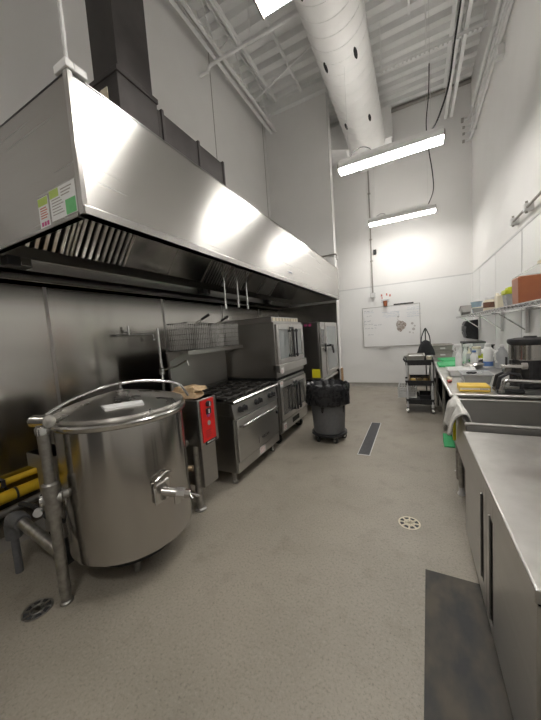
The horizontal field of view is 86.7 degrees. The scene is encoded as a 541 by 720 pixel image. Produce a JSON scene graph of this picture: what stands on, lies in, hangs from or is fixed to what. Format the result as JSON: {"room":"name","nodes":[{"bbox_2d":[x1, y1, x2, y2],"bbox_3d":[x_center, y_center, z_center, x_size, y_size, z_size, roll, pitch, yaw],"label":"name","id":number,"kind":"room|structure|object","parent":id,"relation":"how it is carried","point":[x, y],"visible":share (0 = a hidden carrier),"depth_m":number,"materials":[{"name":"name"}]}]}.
{"room":"commercial kitchen","nodes":[
{"label":"commercial kitchen","id":0,"kind":"room"},
{"bbox_2d":[0,0,277,538],"bbox_3d":[-1.769,-1.931,2.889,0.167,6.500,10.960,-2,5,27],"label":"wall","id":1,"kind":"structure","parent":0,"point":[57,346],"depth_m":2.75,"materials":[{"name":"paint"}]},
{"bbox_2d":[0,468,36,487],"bbox_3d":[-2.043,0.915,1.930,0.085,0.055,4.400,-2,5,27],"label":"gas pipe","id":2,"kind":"object","parent":1,"relation":"attached to","point":[3,482],"visible":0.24,"depth_m":2.15,"materials":[{"name":"yellow metal"}]},
{"bbox_2d":[0,478,39,505],"bbox_3d":[-2.009,1.006,1.924,0.146,0.092,4.400,-2,5,27],"label":"gas pipe","id":3,"kind":"object","parent":1,"relation":"attached to","point":[15,492],"visible":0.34,"depth_m":2.11,"materials":[{"name":"yellow metal"}]},
{"bbox_2d":[0,492,40,518],"bbox_3d":[-2.307,1.166,1.306,0.166,0.081,3.001,-2,5,27],"label":"pipe","id":4,"kind":"object","parent":1,"relation":"attached to","point":[34,498],"visible":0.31,"depth_m":2.08,"materials":[{"name":"grey metal"}]},
{"bbox_2d":[0,518,45,553],"bbox_3d":[-1.814,1.330,2.451,0.020,0.100,9.440,-2,5,27],"label":"baseboard","id":5,"kind":"structure","parent":1,"relation":"attached to","point":[4,545],"depth_m":2.21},
{"bbox_2d":[116,326,155,340],"bbox_3d":[-1.465,-0.281,3.108,0.088,0.170,0.443,-1,6,34],"label":"pot filler","id":6,"kind":"object","parent":1,"relation":"attached to","point":[125,332],"visible":1,"depth_m":3.04,"materials":[{"name":"silver metal"}]},
{"bbox_2d":[0,56,339,310],"bbox_3d":[-0.372,-1.222,3.866,1.413,0.753,5.077,-2,5,27],"label":"exhaust hood","id":7,"kind":"object","parent":1,"relation":"attached to","point":[92,199],"depth_m":1.93,"materials":[{"name":"silver metal"}]},
{"bbox_2d":[0,254,31,269],"bbox_3d":[-1.728,-0.664,1.952,0.095,0.065,0.140,-2,5,27],"label":"cup","id":8,"kind":"object","parent":7,"relation":"on","point":[10,261],"depth_m":1.93,"materials":[{"name":"black metal"}]},
{"bbox_2d":[20,257,31,266],"bbox_3d":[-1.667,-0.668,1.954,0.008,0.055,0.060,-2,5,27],"label":"cup","id":9,"kind":"object","parent":7,"relation":"on","point":[24,262],"depth_m":1.95,"materials":[{"name":"metal"}]},
{"bbox_2d":[85,0,225,185],"bbox_3d":[-0.991,-3.164,2.427,0.335,3.519,1.222,-2,5,27],"label":"duct","id":10,"kind":"object","parent":7,"relation":"attached to","point":[116,28],"visible":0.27,"depth_m":2.04,"materials":[{"name":"black metal"}]},
{"bbox_2d":[197,288,209,294],"bbox_3d":[-0.855,-0.874,3.683,0.095,0.065,0.140,-2,5,27],"label":"cup","id":11,"kind":"object","parent":7,"relation":"on","point":[201,291],"depth_m":3.64,"materials":[{"name":"black metal"}]},
{"bbox_2d":[222,263,226,308],"bbox_3d":[-0.457,-0.959,2.688,0.024,0.956,0.024,-2,5,27],"label":"pipe","id":12,"kind":"object","parent":7,"relation":"attached to","point":[222,263],"visible":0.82,"depth_m":2.71,"materials":[{"name":"silver metal"}]},
{"bbox_2d":[0,387,479,719],"bbox_3d":[0.254,1.309,2.261,4.180,0.120,11.260,-2,5,27],"label":"floor","id":13,"kind":"structure","parent":0,"point":[297,592],"depth_m":1.61,"materials":[{"name":"concrete"}]},
{"bbox_2d":[20,597,53,621],"bbox_3d":[-1.322,1.412,1.627,0.150,0.009,0.150,-2,5,27],"label":"floor drain","id":14,"kind":"object","parent":13,"relation":"on","point":[36,610],"visible":1,"depth_m":1.62,"materials":[{"name":"silver metal"}]},
{"bbox_2d":[3,379,218,606],"bbox_3d":[-0.942,0.746,1.985,1.442,1.215,0.971,-8,6,-40],"label":"kettle","id":15,"kind":"object","parent":13,"relation":"on","point":[115,490],"visible":1,"depth_m":1.67,"materials":[{"name":"silver metal"}]},
{"bbox_2d":[51,381,183,426],"bbox_3d":[-1.017,0.235,1.950,0.804,0.183,0.804,-2,5,27],"label":"lid","id":16,"kind":"object","parent":15,"relation":"on","point":[88,412],"depth_m":1.72,"materials":[{"name":"metal"}]},
{"bbox_2d":[101,400,143,410],"bbox_3d":[-0.880,0.271,1.709,0.228,0.026,0.068,-7,5,-27],"label":"folded paper","id":17,"kind":"object","parent":15,"relation":"on","point":[109,407],"visible":1,"depth_m":1.70,"materials":[{"name":"white paper"}]},
{"bbox_2d":[156,328,188,390],"bbox_3d":[-0.919,0.477,2.852,0.319,1.600,0.125,-4,5,-4],"label":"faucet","id":18,"kind":"object","parent":15,"relation":"attached to","point":[162,370],"visible":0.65,"depth_m":2.82,"materials":[{"name":"silver metal"}]},
{"bbox_2d":[170,390,203,398],"bbox_3d":[-0.744,0.289,2.472,0.320,0.060,0.200,-3,5,11],"label":"pad","id":19,"kind":"object","parent":15,"relation":"on","point":[192,395],"visible":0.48,"depth_m":2.38,"materials":[{"name":"beige fabric"}]},
{"bbox_2d":[173,384,206,391],"bbox_3d":[-0.707,0.244,2.505,0.320,0.056,0.170,-1,6,36],"label":"pad","id":20,"kind":"object","parent":19,"relation":"on","point":[193,387],"visible":0.87,"depth_m":2.44,"materials":[{"name":"beige fabric"}]},
{"bbox_2d":[166,345,278,483],"bbox_3d":[-0.451,0.527,3.319,0.835,1.355,1.025,-2,5,27],"label":"gas range","id":21,"kind":"object","parent":13,"relation":"on","point":[247,411],"visible":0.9,"depth_m":3.12,"materials":[{"name":"silver metal"}]},
{"bbox_2d":[166,313,209,351],"bbox_3d":[-0.821,-0.295,3.054,0.405,0.372,0.338,-2,5,27],"label":"basket","id":22,"kind":"object","parent":21,"relation":"on","point":[182,324],"visible":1,"depth_m":3.01,"materials":[{"name":"metal"}]},
{"bbox_2d":[166,345,242,354],"bbox_3d":[-0.727,-0.120,3.380,0.310,0.040,1.025,-2,5,27],"label":"shelf","id":23,"kind":"object","parent":21,"relation":"attached to","point":[226,348],"depth_m":3.18,"materials":[{"name":"silver metal"}]},
{"bbox_2d":[194,315,228,348],"bbox_3d":[-0.666,-0.328,3.361,0.394,0.362,0.224,-2,5,27],"label":"basket","id":24,"kind":"object","parent":21,"relation":"on","point":[214,326],"visible":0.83,"depth_m":3.32,"materials":[{"name":"metal"}]},
{"bbox_2d":[210,323,238,345],"bbox_3d":[-0.587,-0.321,3.677,0.259,0.285,0.278,-2,5,27],"label":"basket","id":25,"kind":"object","parent":21,"relation":"on","point":[230,326],"visible":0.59,"depth_m":3.64,"materials":[{"name":"metal"}]},
{"bbox_2d":[235,401,277,461],"bbox_3d":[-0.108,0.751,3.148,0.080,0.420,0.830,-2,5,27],"label":"oven","id":26,"kind":"object","parent":21,"relation":"in","point":[257,427],"depth_m":3.06,"materials":[{"name":"silver metal"}]},
{"bbox_2d":[215,317,307,443],"bbox_3d":[-0.050,0.247,4.291,1.013,1.690,1.000,-2,5,27],"label":"oven","id":27,"kind":"object","parent":13,"relation":"on","point":[272,350],"visible":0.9,"depth_m":3.84,"materials":[{"name":"silver metal"}]},
{"bbox_2d":[273,358,306,372],"bbox_3d":[0.302,0.063,4.091,0.100,0.109,1.000,-2,5,27],"label":"shelf","id":28,"kind":"object","parent":27,"relation":"attached to","point":[285,366],"depth_m":3.90,"materials":[{"name":"silver metal"}]},
{"bbox_2d":[301,322,338,382],"bbox_3d":[0.779,0.110,5.590,1.022,1.625,1.123,-2,5,27],"label":"oven","id":29,"kind":"object","parent":13,"relation":"on","point":[319,338],"visible":0.56,"depth_m":5.01,"materials":[{"name":"silver metal"}]},
{"bbox_2d":[312,369,320,377],"bbox_3d":[0.793,0.235,4.966,0.145,0.150,0.003,-2,5,27],"label":"card","id":30,"kind":"object","parent":29,"relation":"attached to","point":[315,372],"visible":1,"depth_m":4.96,"materials":[{"name":"yellow paper"}]},
{"bbox_2d":[312,428,346,443],"bbox_3d":[0.807,1.009,3.906,0.470,0.118,0.470,-2,5,27],"label":"dolly","id":31,"kind":"object","parent":13,"relation":"on","point":[343,434],"visible":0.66,"depth_m":3.73,"materials":[{"name":"black plastic"}]},
{"bbox_2d":[311,384,344,434],"bbox_3d":[0.782,0.658,3.876,0.510,0.586,0.510,-6,5,-25],"label":"trash can","id":32,"kind":"object","parent":31,"relation":"on","point":[331,421],"visible":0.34,"depth_m":3.70,"materials":[{"name":"grey plastic"}]},
{"bbox_2d":[305,379,349,412],"bbox_3d":[0.777,0.575,3.866,0.592,0.553,0.593,-2,5,27],"label":"liner","id":33,"kind":"object","parent":32,"relation":"in","point":[324,396],"visible":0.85,"depth_m":3.63,"materials":[{"name":"black plastic"}]},
{"bbox_2d":[357,422,380,455],"bbox_3d":[1.353,1.030,3.864,0.142,0.004,1.240,-2,5,27],"label":"drain","id":34,"kind":"object","parent":13,"relation":"on","point":[368,442],"visible":1,"depth_m":3.74,"materials":[{"name":"grey metal"}]},
{"bbox_2d":[398,516,420,529],"bbox_3d":[1.026,1.202,2.118,0.150,0.009,0.150,-2,5,27],"label":"floor drain","id":35,"kind":"object","parent":13,"relation":"on","point":[409,523],"visible":1,"depth_m":2.11,"materials":[{"name":"beige metal"}]},
{"bbox_2d":[403,356,434,413],"bbox_3d":[2.551,0.396,4.944,0.449,0.914,0.667,-2,5,27],"label":"utility cart","id":36,"kind":"object","parent":13,"relation":"on","point":[417,400],"visible":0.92,"depth_m":4.69,"materials":[{"name":"black plastic"}]},
{"bbox_2d":[398,382,416,397],"bbox_3d":[2.400,0.523,5.021,0.292,0.177,0.461,-2,5,27],"label":"plastic basket","id":37,"kind":"object","parent":36,"relation":"on","point":[412,392],"visible":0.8,"depth_m":4.87,"materials":[{"name":"white plastic"}]},
{"bbox_2d":[406,353,424,359],"bbox_3d":[2.488,-0.024,4.916,0.283,0.142,0.548,-2,5,27],"label":"tub","id":38,"kind":"object","parent":36,"relation":"on","point":[410,356],"visible":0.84,"depth_m":4.73,"materials":[{"name":"silver metal"}]},
{"bbox_2d":[405,356,433,365],"bbox_3d":[2.538,0.011,4.906,0.418,0.087,0.626,-2,5,27],"label":"shelf","id":39,"kind":"object","parent":36,"relation":"attached to","point":[407,362],"depth_m":4.64,"materials":[{"name":"black plastic"}]},
{"bbox_2d":[405,375,433,385],"bbox_3d":[2.562,0.344,4.934,0.418,0.087,0.626,-2,5,27],"label":"shelf","id":40,"kind":"object","parent":36,"relation":"attached to","point":[408,382],"depth_m":4.71,"materials":[{"name":"black plastic"}]},
{"bbox_2d":[406,392,434,404],"bbox_3d":[2.584,0.652,4.960,0.418,0.087,0.626,-2,5,27],"label":"shelf","id":41,"kind":"object","parent":36,"relation":"attached to","point":[409,400],"depth_m":4.70,"materials":[{"name":"black plastic"}]},
{"bbox_2d":[418,390,430,399],"bbox_3d":[2.616,0.624,4.851,0.196,0.138,0.396,-2,5,27],"label":"crate","id":42,"kind":"object","parent":36,"relation":"on","point":[422,394],"visible":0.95,"depth_m":4.81,"materials":[{"name":"plastic"}]},
{"bbox_2d":[425,328,434,403],"bbox_3d":[2.848,0.109,5.246,0.260,1.390,0.260,-2,5,27],"label":"stand","id":43,"kind":"object","parent":13,"relation":"on","point":[425,328],"visible":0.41,"depth_m":5.22,"materials":[{"name":"black metal"}]},
{"bbox_2d":[417,328,434,354],"bbox_3d":[2.791,-0.332,5.159,0.294,0.491,0.100,-2,5,27],"label":"tote bag","id":44,"kind":"object","parent":43,"relation":"hanging from","point":[426,347],"visible":0.97,"depth_m":5.13,"materials":[{"name":"black fabric"}]},
{"bbox_2d":[443,433,454,447],"bbox_3d":[2.188,0.906,3.461,0.180,0.201,0.308,-2,5,27],"label":"dustpan","id":45,"kind":"object","parent":13,"relation":"on","point":[448,441],"visible":0.38,"depth_m":3.41,"materials":[{"name":"green plastic"}]},
{"bbox_2d":[424,569,513,719],"bbox_3d":[0.357,1.402,0.322,0.445,0.008,2.990,-2,5,27],"label":"floor mat","id":46,"kind":"object","parent":13,"relation":"on","point":[463,677],"visible":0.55,"depth_m":1.24,"materials":[{"name":"rubber"}]},
{"bbox_2d":[430,352,540,479],"bbox_3d":[2.953,0.419,4.295,0.844,0.920,4.320,-2,5,27],"label":"worktable","id":47,"kind":"object","parent":13,"relation":"on","point":[445,390],"visible":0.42,"depth_m":2.78,"materials":[{"name":"silver metal"}]},
{"bbox_2d":[432,343,453,357],"bbox_3d":[3.275,-0.187,5.479,0.347,0.236,0.544,-2,5,27],"label":"tub","id":48,"kind":"object","parent":47,"relation":"on","point":[438,354],"depth_m":5.27,"materials":[{"name":"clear plastic"}]},
{"bbox_2d":[437,361,463,366],"bbox_3d":[2.696,0.061,4.282,0.345,0.026,0.504,-2,5,27],"label":"cutting board","id":49,"kind":"object","parent":47,"relation":"on","point":[443,363],"visible":0.56,"depth_m":4.24,"materials":[{"name":"green plastic"}]},
{"bbox_2d":[453,345,462,366],"bbox_3d":[2.561,-0.047,3.913,0.101,0.325,0.097,-2,5,27],"label":"spray bottle","id":50,"kind":"object","parent":47,"relation":"on","point":[458,358],"visible":0.91,"depth_m":3.88,"materials":[{"name":"white plastic"}]},
{"bbox_2d":[445,366,475,375],"bbox_3d":[2.283,0.133,3.449,0.294,0.085,0.324,-2,5,27],"label":"serving tray","id":51,"kind":"object","parent":47,"relation":"on","point":[453,371],"visible":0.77,"depth_m":3.49,"materials":[{"name":"white plastic"}]},
{"bbox_2d":[462,344,469,362],"bbox_3d":[2.926,-0.090,4.284,0.107,0.295,0.090,-2,5,27],"label":"spray bottle","id":52,"kind":"object","parent":47,"relation":"on","point":[465,346],"visible":0.69,"depth_m":4.26,"materials":[{"name":"white plastic"}]},
{"bbox_2d":[462,363,483,369],"bbox_3d":[2.646,0.087,3.745,0.250,0.075,0.250,-2,5,27],"label":"steel bowl","id":53,"kind":"object","parent":47,"relation":"on","point":[477,366],"visible":0.6,"depth_m":3.72,"materials":[{"name":"silver metal"}]},
{"bbox_2d":[457,382,490,391],"bbox_3d":[1.865,0.249,2.642,0.230,0.050,0.192,-2,5,27],"label":"box","id":54,"kind":"object","parent":47,"relation":"on","point":[466,387],"visible":1,"depth_m":2.58,"materials":[{"name":"yellow plastic"}]},
{"bbox_2d":[470,350,477,362],"bbox_3d":[2.756,-0.013,3.880,0.088,0.235,0.088,-2,5,27],"label":"milk bottle","id":55,"kind":"object","parent":47,"relation":"on","point":[473,357],"visible":0.76,"depth_m":3.85,"materials":[{"name":"white plastic"}]},
{"bbox_2d":[458,370,493,383],"bbox_3d":[2.125,0.169,2.982,0.260,0.116,0.340,-2,5,27],"label":"tub","id":56,"kind":"object","parent":47,"relation":"on","point":[468,376],"visible":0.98,"depth_m":2.87,"materials":[{"name":"plastic"}]},
{"bbox_2d":[472,346,480,357],"bbox_3d":[3.132,-0.083,4.358,0.116,0.240,0.116,-2,5,27],"label":"spray bottle","id":57,"kind":"object","parent":47,"relation":"on","point":[477,348],"visible":0.52,"depth_m":4.31,"materials":[{"name":"white plastic"}]},
{"bbox_2d":[483,344,492,367],"bbox_3d":[2.914,-0.061,3.840,0.112,0.315,0.112,-2,5,27],"label":"bottle","id":58,"kind":"object","parent":47,"relation":"on","point":[488,350],"visible":0.94,"depth_m":3.80,"materials":[{"name":"white plastic"}]},
{"bbox_2d":[494,344,508,368],"bbox_3d":[2.921,-0.042,3.637,0.168,0.310,0.163,-2,5,27],"label":"jug","id":59,"kind":"object","parent":47,"relation":"on","point":[501,353],"visible":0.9,"depth_m":3.60,"materials":[{"name":"plastic"}]},
{"bbox_2d":[492,357,527,393],"bbox_3d":[2.069,0.123,2.475,0.229,0.300,0.180,-2,5,27],"label":"meat slicer","id":60,"kind":"object","parent":47,"relation":"on","point":[510,388],"visible":0.93,"depth_m":2.44,"materials":[{"name":"silver metal"}]},
{"bbox_2d":[501,335,540,388],"bbox_3d":[2.366,0.008,2.615,0.331,0.462,0.331,-6,5,-26],"label":"urn","id":61,"kind":"object","parent":47,"relation":"on","point":[525,349],"visible":0.72,"depth_m":2.52,"materials":[{"name":"silver metal"}]},
{"bbox_2d":[455,399,540,495],"bbox_3d":[1.841,0.756,2.064,0.819,0.786,0.717,-2,5,27],"label":"sink","id":62,"kind":"object","parent":13,"relation":"on","point":[512,417],"visible":0.44,"depth_m":2.32,"materials":[{"name":"silver metal"}]},
{"bbox_2d":[443,395,471,435],"bbox_3d":[1.473,0.454,2.285,0.159,0.316,0.559,-2,5,27],"label":"towel","id":63,"kind":"object","parent":62,"relation":"on","point":[455,408],"visible":1,"depth_m":2.17,"materials":[{"name":"white fabric"}]},
{"bbox_2d":[455,401,540,467],"bbox_3d":[1.826,0.550,2.046,0.805,0.350,0.700,-2,5,27],"label":"basin","id":64,"kind":"object","parent":62,"relation":"in","point":[498,417],"depth_m":2.31,"materials":[{"name":"silver metal"}]},
{"bbox_2d":[498,379,540,393],"bbox_3d":[2.036,0.236,2.177,0.486,0.232,0.165,-2,5,27],"label":"sink faucet","id":65,"kind":"object","parent":62,"relation":"attached to","point":[501,390],"visible":1,"depth_m":2.24,"materials":[{"name":"metal"}]},
{"bbox_2d":[463,431,540,719],"bbox_3d":[1.363,0.888,1.149,0.825,0.746,1.260,-2,5,27],"label":"cabinet","id":66,"kind":"object","parent":13,"relation":"on","point":[503,471],"depth_m":1.11,"materials":[{"name":"silver metal"}]},
{"bbox_2d":[464,431,540,589],"bbox_3d":[1.339,0.529,1.118,0.823,0.024,1.256,-2,5,27],"label":"countertop","id":67,"kind":"structure","parent":66,"relation":"on","point":[510,465],"depth_m":1.24,"materials":[{"name":"silver metal"}]},
{"bbox_2d":[265,92,341,383],"bbox_3d":[0.730,-2.189,6.190,1.346,6.100,0.226,-2,5,27],"label":"wall","id":68,"kind":"structure","parent":0,"point":[299,160],"depth_m":5.93,"materials":[{"name":"paint"}]},
{"bbox_2d":[262,79,327,117],"bbox_3d":[0.460,-5.240,5.802,1.370,0.168,0.140,-2,5,27],"label":"beam","id":69,"kind":"structure","parent":68,"relation":"attached to","point":[319,87],"depth_m":5.71,"materials":[{"name":"white metal"}]},
{"bbox_2d":[187,0,488,128],"bbox_3d":[-0.199,-5.032,1.721,4.180,0.200,11.260,-2,5,27],"label":"ceiling","id":70,"kind":"structure","parent":0,"point":[401,35],"depth_m":4.86,"materials":[{"name":"white metal"}]},
{"bbox_2d":[57,0,67,57],"bbox_3d":[-1.052,-3.089,1.159,0.016,3.506,0.017,-2,5,27],"label":"rod","id":71,"kind":"object","parent":70,"relation":"hanging from","point":[59,2],"visible":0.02,"depth_m":1.29,"materials":[{"name":"white metal"}]},
{"bbox_2d":[169,0,276,133],"bbox_3d":[-1.993,-4.471,1.782,0.150,0.668,9.340,-2,5,27],"label":"joist","id":72,"kind":"object","parent":70,"relation":"attached to","point":[182,8],"visible":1,"depth_m":4.46,"materials":[{"name":"white paint"}]},
{"bbox_2d":[199,0,298,77],"bbox_3d":[-0.357,-4.681,3.886,1.620,0.902,0.070,-2,5,27],"label":"pipe","id":73,"kind":"object","parent":70,"relation":"hanging from","point":[269,30],"visible":0.94,"depth_m":3.87,"materials":[{"name":"white metal"}]},
{"bbox_2d":[253,0,289,20],"bbox_3d":[0.362,-3.630,1.473,1.219,2.686,0.164,-2,5,27],"label":"linear light","id":74,"kind":"object","parent":70,"relation":"hanging from","point":[265,7],"visible":1,"depth_m":1.85,"materials":[{"name":"white paint"}]},
{"bbox_2d":[264,16,300,91],"bbox_3d":[-0.309,-5.048,3.825,0.040,0.050,4.000,-2,5,27],"label":"rail","id":75,"kind":"object","parent":70,"relation":"attached to","point":[266,20],"visible":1,"depth_m":4.83,"materials":[{"name":"white metal"}]},
{"bbox_2d":[337,0,444,176],"bbox_3d":[1.366,-3.858,3.462,1.219,2.711,0.164,-2,5,27],"label":"linear light","id":76,"kind":"object","parent":70,"relation":"hanging from","point":[433,137],"visible":0.99,"depth_m":3.50,"materials":[{"name":"white paint"}]},
{"bbox_2d":[368,91,435,226],"bbox_3d":[2.522,-4.149,5.638,1.224,2.666,0.164,-2,5,27],"label":"linear light","id":77,"kind":"object","parent":70,"relation":"hanging from","point":[429,208],"visible":0.97,"depth_m":5.68,"materials":[{"name":"white paint"}]},
{"bbox_2d":[426,63,433,203],"bbox_3d":[2.974,-4.197,5.404,0.154,2.536,0.018,-2,5,27],"label":"power cable","id":78,"kind":"object","parent":70,"relation":"hanging from","point":[429,63],"visible":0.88,"depth_m":5.38,"materials":[{"name":"black rubber"}]},
{"bbox_2d":[378,0,487,74],"bbox_3d":[2.341,-4.981,4.246,1.420,0.750,0.046,-2,5,27],"label":"channel","id":79,"kind":"object","parent":70,"relation":"hanging from","point":[483,24],"visible":0.95,"depth_m":4.25,"materials":[{"name":"white paint"}]},
{"bbox_2d":[443,0,473,118],"bbox_3d":[1.191,-4.636,1.056,0.150,0.668,10.940,-2,5,27],"label":"joist","id":80,"kind":"object","parent":70,"relation":"attached to","point":[455,2],"visible":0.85,"depth_m":4.61,"materials":[{"name":"white paint"}]},
{"bbox_2d":[432,0,461,128],"bbox_3d":[1.421,-3.475,2.083,0.459,1.984,2.717,-2,5,27],"label":"power cable","id":81,"kind":"object","parent":80,"relation":"hanging from","point":[457,22],"visible":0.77,"depth_m":3.19,"materials":[{"name":"black rubber"}]},
{"bbox_3d":[-0.235,-4.596,1.781,0.150,0.668,10.940,-2,5,27],"label":"joist","id":82,"kind":"object","parent":70,"relation":"attached to","visible":0},
{"bbox_2d":[255,45,310,100],"bbox_3d":[0.377,-4.898,4.737,1.579,0.586,0.028,-2,5,27],"label":"bar","id":83,"kind":"object","parent":82,"relation":"attached to","point":[309,47],"visible":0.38,"depth_m":4.83,"materials":[{"name":"white paint"}]},
{"bbox_2d":[332,83,472,382],"bbox_3d":[2.504,-2.578,6.905,4.180,6.500,0.164,-2,5,27],"label":"wall","id":84,"kind":"structure","parent":0,"point":[426,260],"depth_m":6.46,"materials":[{"name":"paint"}]},
{"bbox_2d":[330,104,393,172],"bbox_3d":[1.792,-4.662,6.333,1.695,0.660,1.050,-2,5,27],"label":"air duct","id":85,"kind":"object","parent":84,"relation":"attached to","point":[339,146],"visible":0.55,"depth_m":6.07,"materials":[{"name":"white metal"}]},
{"bbox_2d":[367,170,375,297],"bbox_3d":[2.337,-3.500,6.762,0.110,4.020,0.070,-2,5,27],"label":"conduit","id":86,"kind":"object","parent":84,"relation":"attached to","point":[372,294],"depth_m":6.83,"materials":[{"name":"silver metal"}]},
{"bbox_2d":[380,292,391,303],"bbox_3d":[2.741,-1.472,6.826,0.250,0.260,0.006,-2,5,27],"label":"notice","id":87,"kind":"object","parent":84,"relation":"attached to","point":[383,296],"visible":0.93,"depth_m":6.82,"materials":[{"name":"white paper"}]},
{"bbox_2d":[362,303,420,347],"bbox_3d":[2.865,-0.796,6.810,1.295,0.982,0.070,-2,5,27],"label":"whiteboard","id":88,"kind":"object","parent":84,"relation":"attached to","point":[394,325],"visible":0.99,"depth_m":6.82,"materials":[{"name":"white plastic"}]},
{"bbox_2d":[349,382,435,387],"bbox_3d":[2.686,0.613,7.087,3.880,0.100,0.054,-2,5,27],"label":"baseboard","id":89,"kind":"structure","parent":84,"relation":"attached to","point":[352,384],"depth_m":7.11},
{"bbox_2d":[391,78,471,112],"bbox_3d":[2.243,-5.494,6.555,3.880,0.043,0.089,-2,5,27],"label":"trim","id":90,"kind":"structure","parent":84,"relation":"attached to","point":[467,81],"depth_m":6.02,"materials":[{"name":"white metal"}]},
{"bbox_2d":[471,0,540,351],"bbox_3d":[1.802,-2.031,1.075,0.180,6.500,10.960,-2,5,27],"label":"wall","id":91,"kind":"structure","parent":0,"point":[506,141],"depth_m":3.62,"materials":[{"name":"paint"}]},
{"bbox_2d":[461,319,477,343],"bbox_3d":[4.026,-0.565,5.807,0.256,0.488,0.363,-2,5,27],"label":"dispenser","id":92,"kind":"object","parent":91,"relation":"attached to","point":[470,331],"visible":0.93,"depth_m":5.67,"materials":[{"name":"black plastic"}]},
{"bbox_2d":[461,0,502,122],"bbox_3d":[1.472,-4.176,0.893,0.195,0.088,10.803,-2,5,27],"label":"conduit","id":93,"kind":"object","parent":91,"relation":"attached to","point":[494,23],"visible":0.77,"depth_m":4.30,"materials":[{"name":"white metal"}]},
{"bbox_2d":[462,0,506,128],"bbox_3d":[1.486,-4.036,0.892,0.175,0.060,10.784,-2,5,27],"label":"conduit","id":94,"kind":"object","parent":91,"relation":"attached to","point":[505,1],"visible":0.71,"depth_m":4.21,"materials":[{"name":"white metal"}]},
{"bbox_2d":[462,0,509,135],"bbox_3d":[1.495,-3.917,0.903,0.175,0.060,10.784,-2,5,27],"label":"conduit","id":95,"kind":"object","parent":91,"relation":"attached to","point":[508,1],"visible":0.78,"depth_m":4.13,"materials":[{"name":"white metal"}]},
{"bbox_2d":[462,0,513,143],"bbox_3d":[1.504,-3.778,0.918,0.180,0.068,10.790,-2,5,27],"label":"conduit","id":96,"kind":"object","parent":91,"relation":"attached to","point":[511,2],"visible":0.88,"depth_m":4.13,"materials":[{"name":"white metal"}]},
{"bbox_2d":[456,299,540,332],"bbox_3d":[2.930,-0.509,3.755,0.340,0.300,4.812,-2,5,27],"label":"wire shelf","id":97,"kind":"object","parent":91,"relation":"attached to","point":[536,303],"visible":1,"depth_m":3.12,"materials":[{"name":"silver metal"}]},
{"bbox_2d":[459,305,471,314],"bbox_3d":[3.786,-0.959,5.562,0.204,0.186,0.240,-2,5,27],"label":"steel pan","id":98,"kind":"object","parent":97,"relation":"on","point":[466,309],"visible":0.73,"depth_m":5.48,"materials":[{"name":"silver metal"}]},
{"bbox_2d":[470,300,482,312],"bbox_3d":[3.478,-0.887,4.841,0.180,0.210,0.180,-2,5,27],"label":"container","id":99,"kind":"object","parent":97,"relation":"on","point":[473,303],"visible":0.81,"depth_m":4.78,"materials":[{"name":"plastic"}]},
{"bbox_2d":[483,297,494,310],"bbox_3d":[3.044,-0.775,3.981,0.152,0.195,0.152,-2,5,27],"label":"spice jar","id":100,"kind":"object","parent":97,"relation":"on","point":[489,303],"visible":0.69,"depth_m":3.93,"materials":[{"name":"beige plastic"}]},
{"bbox_2d":[494,292,503,307],"bbox_3d":[2.779,-0.711,3.424,0.149,0.200,0.159,-2,5,27],"label":"jug","id":101,"kind":"object","parent":97,"relation":"on","point":[498,299],"visible":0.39,"depth_m":3.39,"materials":[{"name":"plastic"}]},
{"bbox_2d":[501,287,512,305],"bbox_3d":[2.613,-0.678,3.083,0.176,0.215,0.176,-2,5,27],"label":"lidded container","id":102,"kind":"object","parent":97,"relation":"on","point":[507,293],"visible":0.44,"depth_m":3.05,"materials":[{"name":"plastic"}]},
{"bbox_2d":[512,260,540,303],"bbox_3d":[2.295,-0.678,2.500,0.261,0.360,0.202,-2,5,27],"label":"container","id":103,"kind":"object","parent":97,"relation":"on","point":[524,288],"visible":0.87,"depth_m":2.45,"materials":[{"name":"orange plastic"}]},
{"bbox_2d":[495,42,504,62],"bbox_3d":[2.976,-3.985,3.716,0.080,0.130,0.120,-2,5,27],"label":"junction box","id":104,"kind":"object","parent":91,"relation":"attached to","point":[500,50],"visible":1,"depth_m":3.68,"materials":[{"name":"white metal"}]},
{"bbox_2d":[510,191,540,226],"bbox_3d":[2.366,-1.509,2.379,0.080,0.120,2.268,-2,5,27],"label":"pipe","id":105,"kind":"object","parent":91,"relation":"attached to","point":[527,207],"visible":1,"depth_m":2.95,"materials":[{"name":"silver metal"}]},
{"bbox_3d":[-2.469,-1.383,-2.950,4.180,6.500,0.150,-2,5,27],"label":"wall","id":106,"kind":"structure","parent":0,"visible":0},
{"bbox_2d":[294,0,384,155],"bbox_3d":[-0.284,-3.817,1.343,0.686,0.686,9.950,-2,5,27],"label":"spiral duct","id":107,"kind":"object","parent":106,"relation":"attached to","point":[337,32],"visible":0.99,"depth_m":3.71,"materials":[{"name":"white metal"}]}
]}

